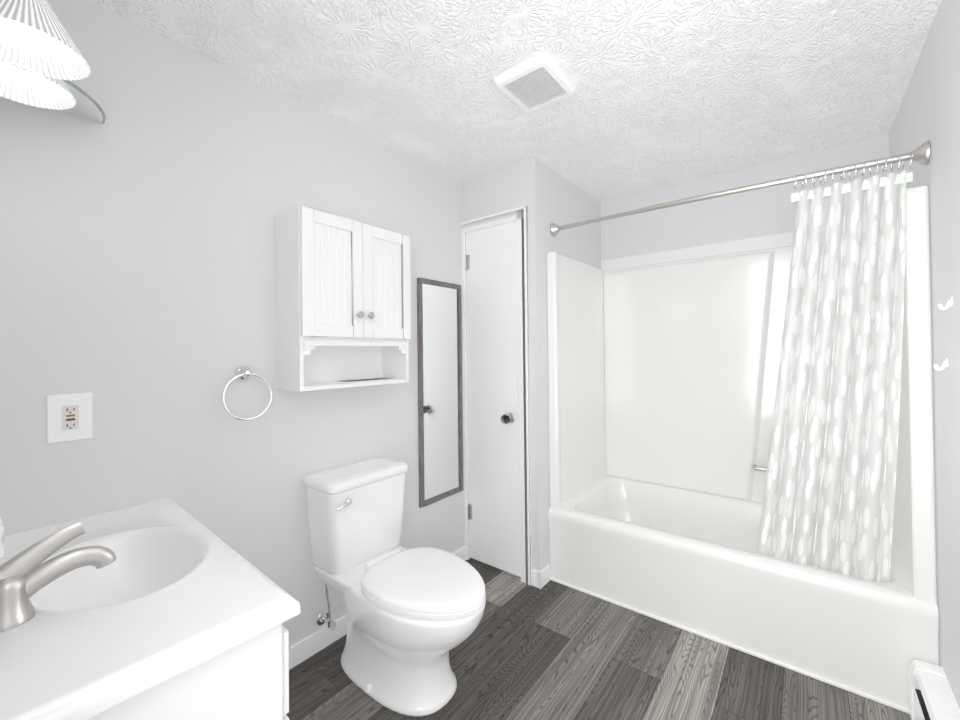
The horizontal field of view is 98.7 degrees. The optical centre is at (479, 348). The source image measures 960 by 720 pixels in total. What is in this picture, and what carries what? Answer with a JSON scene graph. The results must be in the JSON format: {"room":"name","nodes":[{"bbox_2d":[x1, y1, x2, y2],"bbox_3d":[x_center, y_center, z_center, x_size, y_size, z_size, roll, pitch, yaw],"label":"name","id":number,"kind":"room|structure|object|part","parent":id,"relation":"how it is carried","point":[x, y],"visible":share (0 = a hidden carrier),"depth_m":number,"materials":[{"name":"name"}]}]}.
{"room":"bathroom","nodes":[
{"label":"bathroom","id":0,"kind":"room"},
{"bbox_2d":[0,0,464,646],"bbox_3d":[-0.466,0.096,2.131,0.100,2.360,3.080,-1,-1,38],"label":"wall","id":1,"kind":"structure","parent":0,"point":[138,264],"depth_m":1.39,"materials":[{"name":"white paint"}]},
{"bbox_2d":[47,393,91,442],"bbox_3d":[-1.155,0.193,1.164,0.009,0.132,0.092,-1,-1,38],"label":"electrical outlet","id":2,"kind":"object","parent":1,"relation":"attached to","point":[69,417],"visible":1,"depth_m":1.16,"materials":[{"name":"white plastic"}]},
{"bbox_2d":[62,80,105,123],"bbox_3d":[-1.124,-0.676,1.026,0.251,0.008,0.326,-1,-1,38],"label":"wall lamp","id":3,"kind":"object","parent":1,"relation":"attached to","point":[87,106],"visible":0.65,"depth_m":1.14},
{"bbox_2d":[222,366,272,419],"bbox_3d":[-0.855,0.161,1.509,0.054,0.197,0.172,-1,-1,38],"label":"towel ring","id":4,"kind":"object","parent":1,"relation":"attached to","point":[243,372],"visible":1,"depth_m":1.50,"materials":[{"name":"silver metal"}]},
{"bbox_2d":[275,206,410,391],"bbox_3d":[-0.551,-0.183,1.760,0.232,0.684,0.530,-1,-1,38],"label":"upper cabinet","id":5,"kind":"object","parent":1,"relation":"attached to","point":[343,300],"visible":1,"depth_m":1.66,"materials":[{"name":"white wood"}]},
{"bbox_2d":[289,545,465,669],"bbox_3d":[-0.541,1.233,1.918,0.012,0.085,1.492,-1,-1,38],"label":"baseboard","id":6,"kind":"structure","parent":1,"relation":"attached to","point":[304,649],"depth_m":1.73,"materials":[{"name":"white paint"}]},
{"bbox_2d":[417,278,462,507],"bbox_3d":[-0.207,0.233,2.335,0.048,1.233,0.348,-1,-1,38],"label":"wall mirror","id":7,"kind":"object","parent":1,"relation":"attached to","point":[440,398],"visible":0.98,"depth_m":2.33,"materials":[{"name":"grey mirror"}]},
{"bbox_2d":[91,0,941,202],"bbox_3d":[0.034,-1.088,1.115,2.175,0.100,4.060,-1,-1,38],"label":"ceiling","id":8,"kind":"structure","parent":0,"point":[667,93],"depth_m":1.54,"materials":[{"name":"white paint"}]},
{"bbox_2d":[493,52,576,112],"bbox_3d":[0.216,-1.021,1.607,0.237,0.028,0.260,-1,-1,38],"label":"ceiling vent","id":9,"kind":"object","parent":8,"relation":"in","point":[538,81],"visible":0.98,"depth_m":1.57,"materials":[{"name":"white plastic"}]},
{"bbox_2d":[462,156,600,571],"bbox_3d":[0.416,0.092,2.756,0.512,2.360,1.008,-1,-1,38],"label":"wall","id":10,"kind":"structure","parent":0,"point":[545,194],"depth_m":2.28,"materials":[{"name":"white paint"}]},
{"bbox_2d":[465,255,471,519],"bbox_3d":[-0.070,0.230,2.495,0.028,1.604,0.011,-1,-1,38],"label":"closet door hinges","id":11,"kind":"object","parent":10,"relation":"attached to","point":[469,505],"visible":1,"depth_m":2.49,"materials":[{"name":"silver metal"}]},
{"bbox_2d":[466,221,520,576],"bbox_3d":[0.084,0.276,2.402,0.379,1.970,0.034,-1,-1,38],"label":"closet door","id":12,"kind":"structure","parent":10,"relation":"in","point":[493,398],"depth_m":2.38,"materials":[{"name":"white paint"}]},
{"bbox_2d":[506,413,514,422],"bbox_3d":[0.161,0.388,2.301,0.060,0.060,0.030,-1,-1,38],"label":"rose","id":13,"kind":"object","parent":12,"relation":"attached to","point":[511,416],"visible":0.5,"depth_m":2.30,"materials":[{"name":"silver metal"}]},
{"bbox_2d":[501,414,509,423],"bbox_3d":[0.140,0.388,2.275,0.054,0.051,0.037,-1,-1,38],"label":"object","id":14,"kind":"structure","parent":13,"relation":"attached to","point":[505,419],"depth_m":2.26,"materials":[{"name":"metal"}]},
{"bbox_2d":[461,205,530,584],"bbox_3d":[0.081,0.250,2.366,0.464,2.045,0.018,-1,-1,38],"label":"door frame","id":15,"kind":"structure","parent":10,"relation":"attached to","point":[519,215],"depth_m":2.25,"materials":[{"name":"white paint"}]},
{"bbox_2d":[531,565,549,588],"bbox_3d":[0.327,1.226,2.232,0.065,0.085,0.106,-1,-1,38],"label":"baseboard","id":16,"kind":"structure","parent":10,"relation":"attached to","point":[540,579],"depth_m":2.20,"materials":[{"name":"white paint"}]},
{"bbox_2d":[286,558,910,719],"bbox_3d":[0.060,1.312,1.094,2.175,0.100,4.060,-1,-1,38],"label":"floor","id":17,"kind":"structure","parent":0,"point":[551,650],"depth_m":1.59,"materials":[{"name":"grey wood"}]},
{"bbox_2d":[0,498,299,719],"bbox_3d":[-0.811,0.802,0.894,0.864,0.935,0.504,-1,-1,38],"label":"bathroom vanity","id":18,"kind":"object","parent":17,"relation":"on","point":[165,609],"visible":1,"depth_m":0.74,"materials":[{"name":"white ceramic"}]},
{"bbox_2d":[0,522,115,632],"bbox_3d":[-0.793,0.406,0.764,0.066,0.145,0.180,-1,-1,38],"label":"faucet","id":19,"kind":"object","parent":18,"relation":"on","point":[22,576],"depth_m":0.74,"materials":[{"name":"silver metal"}]},
{"bbox_2d":[304,457,485,716],"bbox_3d":[-0.306,0.890,1.607,0.774,0.759,0.402,-1,-1,38],"label":"toilet","id":20,"kind":"object","parent":17,"relation":"on","point":[414,616],"visible":1,"depth_m":1.53,"materials":[{"name":"white ceramic"}]},
{"bbox_3d":[-0.524,0.600,1.593,0.026,0.028,0.079,-1,-1,38],"label":"lever","id":21,"kind":"part","parent":20,"relation":"part of","materials":[{"name":"silver metal"}]},
{"bbox_3d":[-0.523,0.723,1.778,0.208,0.330,0.384,-1,-1,38],"label":"tank","id":22,"kind":"part","parent":20,"relation":"part of","materials":[{"name":"white ceramic"}]},
{"bbox_3d":[-0.524,0.536,1.778,0.223,0.042,0.402,-1,-1,38],"label":"tank lid","id":23,"kind":"part","parent":20,"relation":"part of","materials":[{"name":"white ceramic"}]},
{"bbox_3d":[-0.269,1.073,1.578,0.667,0.392,0.372,-1,-1,38],"label":"bowl","id":24,"kind":"part","parent":20,"relation":"part of","materials":[{"name":"white ceramic"}]},
{"bbox_3d":[-0.204,0.856,1.527,0.513,0.053,0.380,-1,-1,38],"label":"seat","id":25,"kind":"part","parent":20,"relation":"part of","materials":[{"name":"white plastic"}]},
{"bbox_2d":[547,185,938,713],"bbox_3d":[1.191,0.313,2.139,1.457,1.890,0.812,-1,-1,38],"label":"bathtub","id":26,"kind":"object","parent":17,"relation":"on","point":[663,369],"visible":0.77,"depth_m":2.29,"materials":[{"name":"white plastic"}]},
{"bbox_3d":[1.251,0.162,2.565,0.970,1.407,0.027,-1,-1,38],"label":"panel","id":27,"kind":"part","parent":26,"relation":"part of","materials":[{"name":"white plastic"}]},
{"bbox_2d":[548,475,938,708],"bbox_3d":[1.199,1.062,2.133,1.457,0.392,0.812,-1,-1,38],"label":"tub","id":28,"kind":"object","parent":26,"relation":"in","point":[682,557],"depth_m":1.77,"materials":[{"name":"white ceramic"}]},
{"bbox_2d":[600,134,889,260],"bbox_3d":[1.472,0.078,2.502,1.463,2.360,0.100,-1,-1,38],"label":"wall","id":29,"kind":"structure","parent":0,"point":[757,213],"depth_m":2.45,"materials":[{"name":"white paint"}]},
{"bbox_2d":[889,0,959,707],"bbox_3d":[0.892,0.067,0.502,0.100,2.360,3.960,-1,-1,38],"label":"wall","id":30,"kind":"structure","parent":0,"point":[929,110],"depth_m":1.28,"materials":[{"name":"white paint"}]},
{"bbox_2d":[550,141,929,581],"bbox_3d":[0.994,0.111,1.893,1.463,1.681,0.188,-1,-1,38],"label":"shower curtain rod","id":31,"kind":"object","parent":30,"relation":"attached to","point":[828,502],"visible":0.94,"depth_m":1.59,"materials":[{"name":"white fabric"}]},
{"bbox_3d":[0.972,-0.674,1.884,1.463,0.111,0.146,-1,-1,38],"label":"rod","id":32,"kind":"part","parent":31,"relation":"part of","materials":[{"name":"silver metal"}]},
{"bbox_2d":[756,170,905,581],"bbox_3d":[1.351,0.162,1.632,0.474,1.565,0.156,-1,-1,38],"label":"curtain","id":33,"kind":"object","parent":31,"relation":"hanging from","point":[828,502],"depth_m":1.59,"materials":[{"name":"white fabric"}]},
{"bbox_2d":[908,660,959,719],"bbox_3d":[0.963,1.143,0.714,0.079,0.211,1.680,-1,-1,38],"label":"baseboard heater","id":34,"kind":"object","parent":30,"relation":"attached to","point":[931,696],"visible":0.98,"depth_m":1.28,"materials":[{"name":"white metal"}]},
{"bbox_2d":[934,358,947,370],"bbox_3d":[1.404,0.048,1.256,0.030,0.039,0.016,-1,-1,38],"label":"hook","id":35,"kind":"object","parent":30,"relation":"attached to","point":[943,366],"visible":1,"depth_m":1.25,"materials":[{"name":"white plastic"}]},
{"bbox_2d":[938,297,952,309],"bbox_3d":[1.362,-0.132,1.208,0.030,0.039,0.016,-1,-1,38],"label":"hook","id":36,"kind":"object","parent":30,"relation":"attached to","point":[948,304],"visible":0.98,"depth_m":1.20,"materials":[{"name":"white plastic"}]},
{"bbox_3d":[-0.908,0.088,0.583,1.120,2.360,0.100,-1,-1,38],"label":"wall","id":37,"kind":"structure","parent":0,"visible":0},
{"bbox_2d":[0,517,3,557],"bbox_3d":[-0.963,-0.049,0.755,0.524,0.746,0.100,-1,-1,38],"label":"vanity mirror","id":38,"kind":"object","parent":37,"relation":"attached to","point":[1,540],"visible":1,"depth_m":0.63,"materials":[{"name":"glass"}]},
{"bbox_2d":[0,0,90,109],"bbox_3d":[-0.934,-0.666,0.810,0.380,0.205,0.223,-1,-1,38],"label":"sconce","id":39,"kind":"object","parent":37,"relation":"attached to","point":[41,57],"visible":1,"depth_m":0.83,"materials":[{"name":"white glass"}]}
]}

